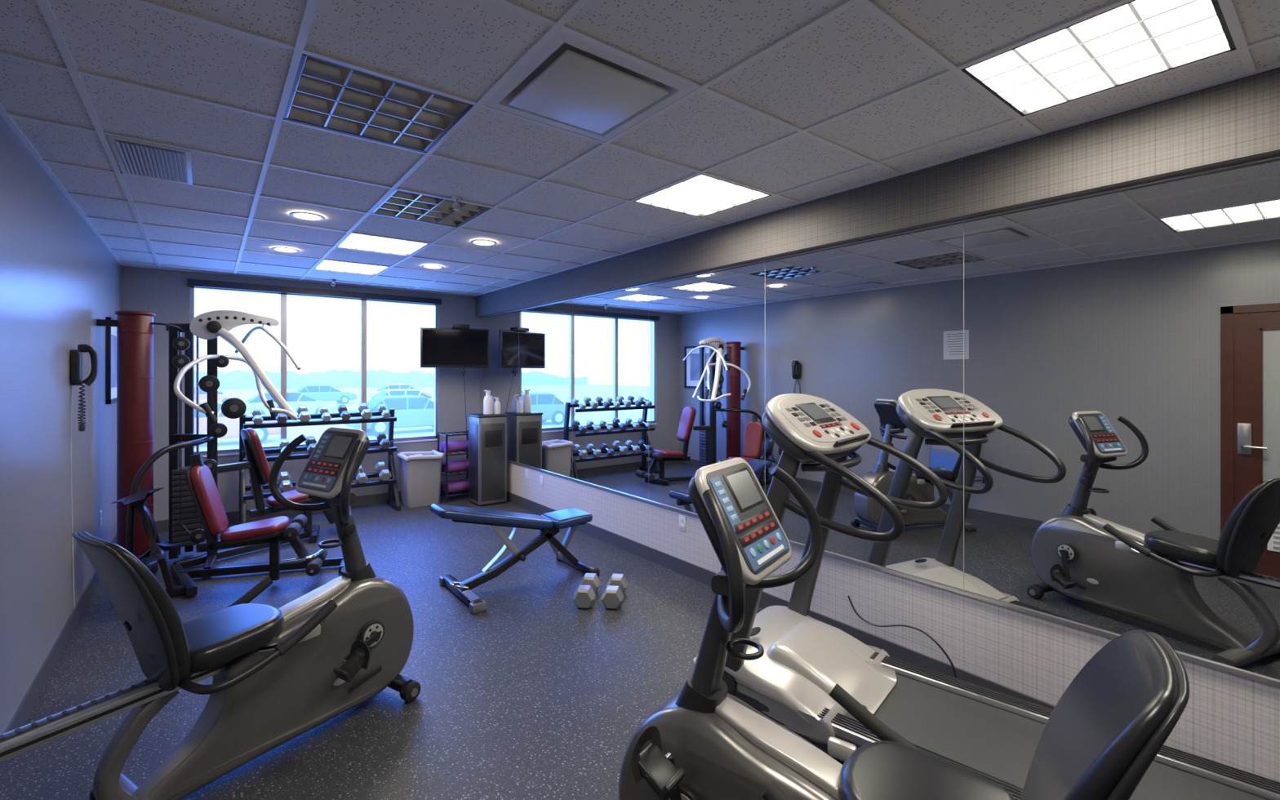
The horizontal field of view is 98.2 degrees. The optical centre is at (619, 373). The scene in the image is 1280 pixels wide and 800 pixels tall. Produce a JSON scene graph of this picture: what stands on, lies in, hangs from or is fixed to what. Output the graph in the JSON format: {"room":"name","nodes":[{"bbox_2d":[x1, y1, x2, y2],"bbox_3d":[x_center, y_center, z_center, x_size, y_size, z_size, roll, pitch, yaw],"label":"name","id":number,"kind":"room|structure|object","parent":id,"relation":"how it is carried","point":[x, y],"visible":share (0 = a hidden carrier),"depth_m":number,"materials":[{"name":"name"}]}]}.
{"room":"gym","nodes":[
{"label":"gym","id":0,"kind":"room"},
{"bbox_2d":[0,114,120,734],"bbox_3d":[-2.328,0.119,1.881,0.150,2.932,8.900,0,0,-37],"label":"wall","id":1,"kind":"structure","parent":0,"point":[58,277],"depth_m":2.86,"materials":[{"name":"grey paint"}]},
{"bbox_2d":[0,533,116,772],"bbox_3d":[-2.898,1.530,2.778,0.010,0.110,6.480,0,0,-37],"label":"baseboard","id":2,"kind":"structure","parent":1,"relation":"attached to","point":[22,713],"depth_m":2.90,"materials":[{"name":"grey plastic"}]},
{"bbox_2d":[70,344,97,608],"bbox_3d":[-3.318,0.643,3.433,0.120,1.645,0.138,0,0,-37],"label":"wall phone","id":3,"kind":"object","parent":1,"relation":"attached to","point":[76,355],"visible":1,"depth_m":3.41,"materials":[{"name":"black plastic"}]},
{"bbox_2d":[99,510,102,527],"bbox_3d":[-4.059,1.135,4.333,0.010,0.120,0.075,0,0,-37],"label":"wall outlet","id":4,"kind":"object","parent":1,"relation":"attached to","point":[100,511],"visible":1,"depth_m":4.32,"materials":[{"name":"white plastic"}]},
{"bbox_2d":[105,316,116,404],"bbox_3d":[-4.481,-0.105,4.916,0.030,0.720,0.840,0,0,-37],"label":"framed picture","id":5,"kind":"object","parent":1,"relation":"attached to","point":[110,331],"visible":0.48,"depth_m":4.59,"materials":[{"name":"black plastic"}]},
{"bbox_2d":[111,333,116,387],"bbox_3d":[-4.483,-0.105,4.915,0.002,0.460,0.580,0,0,-37],"label":"print","id":6,"kind":"object","parent":5,"relation":"attached to","point":[113,336],"depth_m":4.87},
{"bbox_2d":[120,266,480,520],"bbox_3d":[-3.410,0.119,6.532,3.679,2.932,0.150,0,0,-37],"label":"wall","id":7,"kind":"structure","parent":0,"point":[164,293],"depth_m":5.92,"materials":[{"name":"grey paint"}]},
{"bbox_2d":[154,491,462,532],"bbox_3d":[-3.363,1.530,6.468,3.679,0.110,0.010,0,0,-37],"label":"baseboard","id":8,"kind":"structure","parent":7,"relation":"attached to","point":[162,525],"depth_m":6.18,"materials":[{"name":"grey plastic"}]},
{"bbox_2d":[186,278,441,304],"bbox_3d":[-3.369,-0.930,6.433,2.605,0.070,0.060,0,0,-37],"label":"blind cassette","id":9,"kind":"object","parent":7,"relation":"attached to","point":[190,282],"visible":1,"depth_m":6.27,"materials":[{"name":"black plastic"}]},
{"bbox_2d":[190,286,438,454],"bbox_3d":[-3.416,-0.033,6.497,2.565,1.765,0.060,0,0,-37],"label":"frame","id":10,"kind":"object","parent":7,"relation":"attached to","point":[282,295],"visible":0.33,"depth_m":6.68,"materials":[{"name":"metal"}]},
{"bbox_2d":[202,438,437,457],"bbox_3d":[-3.427,0.860,6.511,2.565,0.020,0.165,0,0,-37],"label":"sill","id":11,"kind":"structure","parent":7,"relation":"attached to","point":[432,439],"depth_m":6.92,"materials":[{"name":"white plastic"}]},
{"bbox_2d":[420,324,488,430],"bbox_3d":[-2.126,0.230,7.161,0.840,1.700,0.396,0,0,-19],"label":"tv","id":12,"kind":"object","parent":7,"relation":"attached to","point":[459,346],"depth_m":7.01,"materials":[{"name":"black plastic"}]},
{"bbox_2d":[0,491,844,799],"bbox_3d":[-0.794,1.645,3.026,3.979,0.120,8.900,0,0,-37],"label":"floor","id":13,"kind":"structure","parent":0,"point":[532,695],"depth_m":2.86,"materials":[{"name":"rubber"}]},
{"bbox_2d":[96,310,186,573],"bbox_3d":[-3.760,0.553,4.369,0.530,2.064,0.280,0,0,-37],"label":"bag","id":14,"kind":"object","parent":13,"relation":"on","point":[135,329],"visible":0.77,"depth_m":4.26,"materials":[{"name":"red leather"}]},
{"bbox_2d":[0,426,420,799],"bbox_3d":[-1.526,0.922,2.229,0.605,1.325,1.511,0,0,31],"label":"exercise bike","id":15,"kind":"object","parent":13,"relation":"on","point":[279,674],"visible":1,"depth_m":2.19,"materials":[{"name":"grey plastic"}]},
{"bbox_2d":[77,530,191,683],"bbox_3d":[-1.702,0.825,1.939,0.419,0.563,0.249,0,0,31],"label":"backrest cushion","id":16,"kind":"object","parent":15,"relation":"on","point":[152,623],"depth_m":1.89,"materials":[{"name":"black plastic"}]},
{"bbox_2d":[182,603,284,672],"bbox_3d":[-1.550,1.029,2.189,0.341,0.104,0.376,0,0,31],"label":"seat cushion","id":17,"kind":"object","parent":15,"relation":"on","point":[216,638],"depth_m":2.13,"materials":[{"name":"black leather"}]},
{"bbox_2d":[111,310,344,597],"bbox_3d":[-3.046,0.534,4.618,1.471,2.101,1.768,0,0,-27],"label":"home gym","id":18,"kind":"object","parent":13,"relation":"on","point":[197,513],"visible":0.91,"depth_m":4.45,"materials":[{"name":"black paint"}]},
{"bbox_2d":[239,402,400,524],"bbox_3d":[-3.269,0.964,6.120,1.530,1.242,0.460,0,0,-37],"label":"dumbbell rack","id":19,"kind":"object","parent":13,"relation":"on","point":[388,476],"visible":0.76,"depth_m":6.06,"materials":[{"name":"black metal"}]},
{"bbox_2d":[396,449,444,507],"bbox_3d":[-2.416,1.274,6.732,0.482,0.623,0.412,0,0,-37],"label":"trash can","id":20,"kind":"object","parent":13,"relation":"on","point":[420,472],"visible":1,"depth_m":6.60,"materials":[{"name":"plastic"}]},
{"bbox_2d":[437,430,468,502],"bbox_3d":[-2.053,1.165,7.015,0.403,0.840,0.324,0,0,-37],"label":"rack","id":21,"kind":"object","parent":13,"relation":"on","point":[460,485],"visible":0.65,"depth_m":6.91,"materials":[{"name":"black paint"}]},
{"bbox_2d":[467,413,507,506],"bbox_3d":[-1.619,1.042,6.801,0.380,1.085,0.361,0,0,-37],"label":"base cabinet","id":22,"kind":"object","parent":13,"relation":"on","point":[487,433],"visible":0.98,"depth_m":6.65,"materials":[{"name":"grey metal"}]},
{"bbox_2d":[483,390,493,414],"bbox_3d":[-1.600,0.350,6.742,0.110,0.298,0.110,0,0,-37],"label":"spray bottle","id":23,"kind":"object","parent":22,"relation":"on","point":[487,401],"visible":1,"depth_m":6.70,"materials":[{"name":"white plastic"}]},
{"bbox_2d":[493,396,500,413],"bbox_3d":[-1.501,0.395,6.791,0.081,0.208,0.081,0,0,8],"label":"spray bottle","id":24,"kind":"object","parent":22,"relation":"on","point":[497,404],"visible":1,"depth_m":6.76,"materials":[{"name":"white plastic"}]},
{"bbox_2d":[430,503,599,613],"bbox_3d":[-0.781,1.254,4.183,1.229,0.663,0.660,0,0,-37],"label":"weight bench","id":25,"kind":"object","parent":13,"relation":"on","point":[548,525],"visible":0.97,"depth_m":4.12,"materials":[{"name":"black leather"}]},
{"bbox_2d":[572,573,600,608],"bbox_3d":[-0.226,1.520,3.881,0.150,0.130,0.340,0,0,7],"label":"dumbbell","id":26,"kind":"object","parent":13,"relation":"on","point":[584,595],"visible":1,"depth_m":3.73,"materials":[{"name":"grey metal"}]},
{"bbox_2d":[600,573,628,609],"bbox_3d":[-0.031,1.520,3.870,0.150,0.130,0.340,0,0,8],"label":"dumbbell","id":27,"kind":"object","parent":13,"relation":"on","point":[612,597],"visible":1,"depth_m":3.72,"materials":[{"name":"grey metal"}]},
{"bbox_2d":[847,595,956,678],"bbox_3d":[1.474,1.424,2.933,0.043,0.303,0.589,0,0,-37],"label":"power cable","id":28,"kind":"object","parent":13,"relation":"on","point":[848,596],"visible":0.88,"depth_m":2.86,"materials":[{"name":"black plastic"}]},
{"bbox_2d":[618,457,1189,799],"bbox_3d":[0.658,0.922,1.349,1.511,1.325,0.606,0,0,37],"label":"exercise bike","id":29,"kind":"object","parent":13,"relation":"on","point":[1104,733],"visible":1,"depth_m":1.43,"materials":[{"name":"grey plastic"}]},
{"bbox_2d":[837,740,1015,799],"bbox_3d":[0.719,1.029,1.303,0.376,0.104,0.341,0,0,37],"label":"seat cushion","id":30,"kind":"object","parent":29,"relation":"on","point":[882,770],"depth_m":1.35,"materials":[{"name":"black leather"}]},
{"bbox_2d":[1020,630,1177,799],"bbox_3d":[0.952,0.825,1.125,0.249,0.563,0.419,0,0,37],"label":"backrest cushion","id":31,"kind":"object","parent":29,"relation":"on","point":[1104,733],"depth_m":1.04,"materials":[{"name":"black leather"}]},
{"bbox_2d":[692,393,1279,799],"bbox_3d":[1.338,0.843,2.264,2.081,1.485,0.782,0,0,42],"label":"treadmill","id":32,"kind":"object","parent":13,"relation":"on","point":[994,735],"visible":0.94,"depth_m":2.39,"materials":[{"name":"black paint"}]},
{"bbox_2d":[692,605,889,744],"bbox_3d":[0.838,1.415,2.719,0.730,0.223,0.770,0,0,42],"label":"hood","id":33,"kind":"object","parent":32,"relation":"attached to","point":[792,690],"depth_m":2.49,"materials":[{"name":"silver metal"}]},
{"bbox_2d":[0,0,1279,295],"bbox_3d":[-0.825,-1.053,3.003,3.601,0.001,8.600,0,0,-37],"label":"ceiling","id":34,"kind":"structure","parent":0,"point":[852,59],"depth_m":2.22,"materials":[{"name":"tile"}]},
{"bbox_2d":[106,134,192,185],"bbox_3d":[-2.308,-1.043,2.751,0.290,0.017,0.580,0,0,-37],"label":"ceiling vent","id":35,"kind":"object","parent":34,"relation":"in","point":[134,157],"visible":1,"depth_m":2.70,"materials":[{"name":"metal"}]},
{"bbox_2d":[271,246,300,253],"bbox_3d":[-2.827,-1.045,4.691,0.210,0.008,0.210,0,0,-37],"label":"recessed light","id":36,"kind":"object","parent":34,"relation":"in","point":[286,250],"visible":1,"depth_m":4.70,"materials":[{"name":"white plastic"}]},
{"bbox_2d":[288,211,324,221],"bbox_3d":[-2.079,-1.045,3.689,0.210,0.008,0.210,0,0,-37],"label":"recessed light","id":37,"kind":"object","parent":34,"relation":"in","point":[303,215],"visible":1,"depth_m":3.68,"materials":[{"name":"white plastic"}]},
{"bbox_2d":[329,279,336,286],"bbox_3d":[-3.213,-1.015,6.212,0.070,0.076,0.070,0,0,-37],"label":"sprinkler","id":38,"kind":"object","parent":34,"relation":"attached to","point":[331,280],"visible":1,"depth_m":6.20,"materials":[{"name":"silver metal"}]},
{"bbox_2d":[421,264,444,269],"bbox_3d":[-1.833,-1.045,5.432,0.210,0.008,0.210,0,0,-37],"label":"recessed light","id":39,"kind":"object","parent":34,"relation":"in","point":[426,266],"visible":1,"depth_m":5.41,"materials":[{"name":"white plastic"}]},
{"bbox_2d":[450,195,462,210],"bbox_3d":[-0.976,-1.015,3.314,0.070,0.076,0.070,0,0,-37],"label":"sprinkler","id":40,"kind":"object","parent":34,"relation":"attached to","point":[455,198],"visible":1,"depth_m":3.31,"materials":[{"name":"silver metal"}]},
{"bbox_2d":[470,239,497,245],"bbox_3d":[-1.085,-1.045,4.431,0.210,0.008,0.210,0,0,-37],"label":"recessed light","id":41,"kind":"object","parent":34,"relation":"in","point":[477,242],"visible":1,"depth_m":4.42,"materials":[{"name":"white plastic"}]},
{"bbox_2d":[483,30,696,142],"bbox_3d":[-0.123,-1.067,2.097,0.586,0.060,0.586,0,0,-37],"label":"air diffuser","id":42,"kind":"object","parent":34,"relation":"attached to","point":[573,84],"depth_m":2.05,"materials":[{"name":"white metal"}]},
{"bbox_2d":[0,0,1279,296],"bbox_3d":[-0.825,-1.060,3.003,3.601,0.033,8.600,0,0,-37],"label":"grid","id":43,"kind":"object","parent":34,"relation":"attached to","point":[1228,8],"visible":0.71,"depth_m":2.30,"materials":[{"name":"metal"}]},
{"bbox_2d":[313,260,389,275],"bbox_3d":[-2.677,-1.109,5.519,0.586,0.125,0.586,0,0,-37],"label":"recessed light","id":44,"kind":"object","parent":43,"relation":"attached to","point":[326,265],"visible":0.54,"depth_m":5.57,"materials":[{"name":"white plastic"}]},
{"bbox_2d":[283,53,473,152],"bbox_3d":[-0.977,-1.109,2.221,0.662,0.125,0.662,0,0,-37],"label":"light","id":45,"kind":"object","parent":43,"relation":"attached to","point":[324,95],"visible":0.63,"depth_m":2.22,"materials":[{"name":"black paint"}]},
{"bbox_2d":[336,233,428,256],"bbox_3d":[-1.948,-1.109,4.541,0.586,0.125,0.586,0,0,-37],"label":"recessed light","id":46,"kind":"object","parent":43,"relation":"attached to","point":[353,241],"visible":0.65,"depth_m":4.58,"materials":[{"name":"white plastic"}]},
{"bbox_2d":[371,190,490,226],"bbox_3d":[-1.218,-1.109,3.563,0.662,0.125,0.662,0,0,-37],"label":"light","id":47,"kind":"object","parent":43,"relation":"attached to","point":[399,204],"visible":0.56,"depth_m":3.60,"materials":[{"name":"black paint"}]},
{"bbox_2d":[634,173,771,217],"bbox_3d":[0.490,-1.109,3.315,0.586,0.125,0.586,0,0,-37],"label":"recessed light","id":48,"kind":"object","parent":43,"relation":"attached to","point":[701,195],"visible":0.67,"depth_m":3.33,"materials":[{"name":"glowing white translucent plastic diffuser"},{"name":"painted metal"}]},
{"bbox_2d":[960,0,1235,116],"bbox_3d":[1.584,-1.109,1.848,0.586,0.125,0.586,0,0,-37],"label":"recessed light","id":49,"kind":"object","parent":43,"relation":"attached to","point":[1135,40],"visible":0.81,"depth_m":1.84,"materials":[{"name":"white plastic"}]},
{"bbox_2d":[475,66,1279,317],"bbox_3d":[0.653,-0.931,4.106,0.088,0.333,8.600,0,0,-37],"label":"soffit","id":50,"kind":"structure","parent":34,"relation":"attached to","point":[1237,121],"depth_m":2.59,"materials":[{"name":"grey paint"}]},
{"bbox_2d":[480,318,1279,782],"bbox_3d":[0.743,0.119,4.173,0.144,2.932,8.900,0,0,-37],"label":"wall","id":51,"kind":"structure","parent":0,"point":[1228,718],"depth_m":2.74,"materials":[{"name":"grey paint"}]},
{"bbox_2d":[481,310,519,462],"bbox_3d":[-1.543,0.160,7.109,0.004,1.840,1.116,0,0,-37],"label":"wall mirror","id":52,"kind":"object","parent":51,"relation":"attached to","point":[501,377],"depth_m":6.93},
{"bbox_2d":[524,468,528,479],"bbox_3d":[-1.088,1.185,6.500,0.010,0.120,0.075,0,0,-37],"label":"wall outlet","id":53,"kind":"object","parent":51,"relation":"attached to","point":[526,470],"depth_m":6.50,"materials":[{"name":"white plastic"}]},
{"bbox_2d":[539,475,542,486],"bbox_3d":[-0.878,1.205,6.220,0.010,0.120,0.075,0,0,-37],"label":"wall outlet","id":54,"kind":"object","parent":51,"relation":"attached to","point":[540,476],"visible":1,"depth_m":6.21,"materials":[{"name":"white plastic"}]},
{"bbox_2d":[519,299,573,478],"bbox_3d":[-0.843,0.160,6.171,0.004,1.840,1.216,0,0,-37],"label":"wall mirror","id":55,"kind":"object","parent":51,"relation":"attached to","point":[545,331],"depth_m":6.10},
{"bbox_2d":[573,284,648,500],"bbox_3d":[-0.114,0.160,5.193,0.004,1.840,1.216,0,0,-37],"label":"wall mirror","id":56,"kind":"object","parent":51,"relation":"attached to","point":[611,330],"depth_m":5.12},
{"bbox_2d":[679,515,685,531],"bbox_3d":[0.497,1.185,4.376,0.010,0.120,0.075,0,0,-37],"label":"wall outlet","id":57,"kind":"object","parent":51,"relation":"attached to","point":[682,518],"depth_m":4.37,"materials":[{"name":"white plastic"}]},
{"bbox_2d":[648,261,764,514],"bbox_3d":[0.616,0.160,4.216,0.004,1.840,1.216,0,0,-37],"label":"wall mirror","id":58,"kind":"object","parent":51,"relation":"attached to","point":[707,330],"depth_m":4.18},
{"bbox_2d":[506,491,1055,709],"bbox_3d":[0.679,1.530,4.126,0.014,0.110,8.600,0,0,-37],"label":"baseboard","id":59,"kind":"structure","parent":51,"relation":"attached to","point":[704,575],"depth_m":3.63,"materials":[{"name":"grey plastic"}]},
{"bbox_2d":[764,221,964,590],"bbox_3d":[1.346,0.160,3.238,0.004,1.840,1.216,0,0,-37],"label":"wall mirror","id":60,"kind":"object","parent":51,"relation":"attached to","point":[873,329],"depth_m":3.06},
{"bbox_2d":[964,157,1279,680],"bbox_3d":[2.075,0.160,2.260,0.004,1.840,1.216,0,0,-37],"label":"wall mirror","id":61,"kind":"object","parent":51,"relation":"attached to","point":[1122,347],"depth_m":2.24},
{"bbox_2d":[480,155,1279,318],"bbox_3d":[0.680,-0.760,4.126,0.014,0.007,8.600,0,0,-37],"label":"trim","id":62,"kind":"structure","parent":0,"point":[1277,156],"depth_m":2.65,"materials":[{"name":"grey paint"}]},
{"bbox_2d":[506,459,1279,686],"bbox_3d":[0.678,1.086,4.124,0.018,0.016,8.600,0,0,-37],"label":"trim","id":63,"kind":"structure","parent":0,"point":[1199,660],"depth_m":2.62,"materials":[{"name":"grey metal"}]},
{"label":"outside","id":64,"kind":"structure","parent":0,"visible":0},
{"bbox_2d":[194,386,434,450],"bbox_3d":[-34.120,2.460,54.082,130.000,0.150,112.500,0,0,-37],"label":"parking lot","id":65,"kind":"structure","parent":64,"point":[292,433],"depth_m":23.72,"materials":[{"name":"grey asphalt"}]},
{"bbox_2d":[194,386,242,403],"bbox_3d":[-28.800,1.650,38.220,4.606,1.470,1.860,0,0,-35],"label":"parked car","id":66,"kind":"object","parent":65,"relation":"on","point":[221,397],"visible":0.2,"depth_m":38.09,"materials":[{"name":"white paint"}]},
{"bbox_2d":[194,400,287,443],"bbox_3d":[-13.831,1.650,18.440,4.606,1.470,1.860,0,0,-37],"label":"parked car","id":67,"kind":"object","parent":65,"relation":"on","point":[233,424],"visible":0.14,"depth_m":18.16,"materials":[{"name":"white paint"}]},
{"bbox_2d":[244,391,338,419],"bbox_3d":[-16.988,1.650,28.424,4.606,1.470,1.860,0,0,-36],"label":"parked car","id":68,"kind":"object","parent":65,"relation":"on","point":[294,398],"visible":0.39,"depth_m":27.90,"materials":[{"name":"silver paint"}]},
{"bbox_2d":[194,369,434,389],"bbox_3d":[-56.099,0.785,83.535,130.000,3.200,1.000,0,0,-37],"label":"treeline","id":69,"kind":"object","parent":65,"relation":"on","point":[234,380],"visible":0.28,"depth_m":89.64,"materials":[{"name":"teal plant"}]},
{"bbox_2d":[296,384,356,404],"bbox_3d":[-23.067,1.650,42.972,4.606,1.470,1.860,0,0,-39],"label":"parked car","id":70,"kind":"object","parent":65,"relation":"on","point":[318,393],"visible":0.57,"depth_m":42.42,"materials":[{"name":"paint"}]},
{"bbox_2d":[343,395,434,435],"bbox_3d":[-8.575,1.650,22.626,4.606,1.470,1.860,0,0,-39],"label":"parked car","id":71,"kind":"object","parent":65,"relation":"on","point":[411,411],"visible":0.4,"depth_m":21.74,"materials":[{"name":"paint"}]},
{"bbox_2d":[366,388,434,403],"bbox_3d":[-12.203,1.650,31.908,4.606,1.470,1.860,0,0,-36],"label":"parked car","id":72,"kind":"object","parent":65,"relation":"on","point":[401,391],"visible":0.15,"depth_m":31.17,"materials":[{"name":"white paint"}]},
{"bbox_2d":[369,384,431,398],"bbox_3d":[-18.168,1.650,46.139,4.606,1.470,1.860,0,0,-35],"label":"parked car","id":73,"kind":"object","parent":65,"relation":"on","point":[373,393],"visible":0.24,"depth_m":45.26,"materials":[{"name":"white paint"}]},
{"label":"window","id":74,"kind":"structure","parent":0,"visible":0},
{"bbox_2d":[193,435,435,453],"bbox_3d":[-3.395,0.820,6.468,2.505,0.020,0.012,0,0,-37],"label":"bar","id":75,"kind":"object","parent":74,"relation":"attached to","point":[422,437],"visible":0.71,"depth_m":6.22,"materials":[{"name":"metal"}]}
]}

